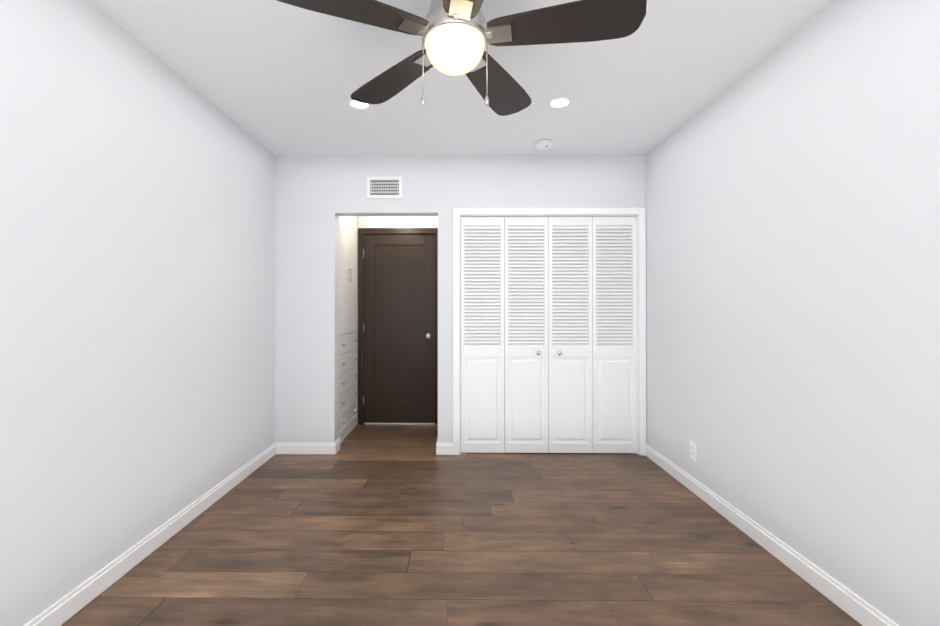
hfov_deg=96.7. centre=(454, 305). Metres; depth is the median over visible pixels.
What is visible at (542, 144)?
smoke detector
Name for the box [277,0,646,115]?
ceiling fan
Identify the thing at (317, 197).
wall
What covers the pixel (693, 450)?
electrical outlet
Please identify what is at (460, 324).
wall
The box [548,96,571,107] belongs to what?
recessed light
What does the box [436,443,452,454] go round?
baseboard
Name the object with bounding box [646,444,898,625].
baseboard
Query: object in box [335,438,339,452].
baseboard
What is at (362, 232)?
door frame
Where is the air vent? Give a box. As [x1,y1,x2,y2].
[367,177,401,198]
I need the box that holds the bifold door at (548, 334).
[461,216,636,453]
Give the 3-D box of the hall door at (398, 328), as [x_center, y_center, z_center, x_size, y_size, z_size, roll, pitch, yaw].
[-0.583,0.243,4.396,0.760,1.991,0.102,0,0,1]
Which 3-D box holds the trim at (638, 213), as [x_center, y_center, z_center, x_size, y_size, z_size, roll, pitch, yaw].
[0.791,0.215,3.542,1.600,2.055,0.145,0,0,1]
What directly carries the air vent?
in the wall at (317, 197)
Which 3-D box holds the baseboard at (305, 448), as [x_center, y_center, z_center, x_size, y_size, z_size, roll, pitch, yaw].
[-1.240,1.195,3.491,0.500,0.095,0.014,0,0,1]
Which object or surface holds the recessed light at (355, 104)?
in the ceiling
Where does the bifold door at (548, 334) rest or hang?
in the wall at (317, 197)
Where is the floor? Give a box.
[61,423,861,625]
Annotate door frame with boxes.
[358,228,437,424]
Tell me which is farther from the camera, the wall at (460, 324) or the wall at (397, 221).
the wall at (397, 221)
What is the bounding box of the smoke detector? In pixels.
[535,139,552,149]
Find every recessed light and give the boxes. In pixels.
[348,98,370,108]
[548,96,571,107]
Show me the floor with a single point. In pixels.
(385, 524)
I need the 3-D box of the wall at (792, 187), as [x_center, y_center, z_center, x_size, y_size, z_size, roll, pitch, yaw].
[1.646,-0.019,1.964,0.130,2.500,5.430,0,0,1]
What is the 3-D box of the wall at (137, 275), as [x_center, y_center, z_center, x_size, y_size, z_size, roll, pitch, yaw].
[-1.584,-0.019,1.996,0.130,2.500,5.430,0,0,1]
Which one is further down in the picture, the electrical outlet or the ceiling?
the electrical outlet
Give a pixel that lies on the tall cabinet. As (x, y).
(347, 324)
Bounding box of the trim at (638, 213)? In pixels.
[453,208,645,455]
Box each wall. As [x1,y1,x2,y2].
[0,0,275,625]
[275,155,645,442]
[356,216,437,423]
[460,219,460,429]
[645,0,939,625]
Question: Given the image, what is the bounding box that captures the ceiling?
[89,0,832,155]
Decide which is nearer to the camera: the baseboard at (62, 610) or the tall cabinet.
the baseboard at (62, 610)
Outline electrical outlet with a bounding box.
[690,440,696,461]
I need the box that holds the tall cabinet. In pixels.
[339,216,356,442]
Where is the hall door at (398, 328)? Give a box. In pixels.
[363,234,434,422]
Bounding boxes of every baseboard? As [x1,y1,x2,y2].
[24,443,275,625]
[276,442,335,453]
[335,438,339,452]
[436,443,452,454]
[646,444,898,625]

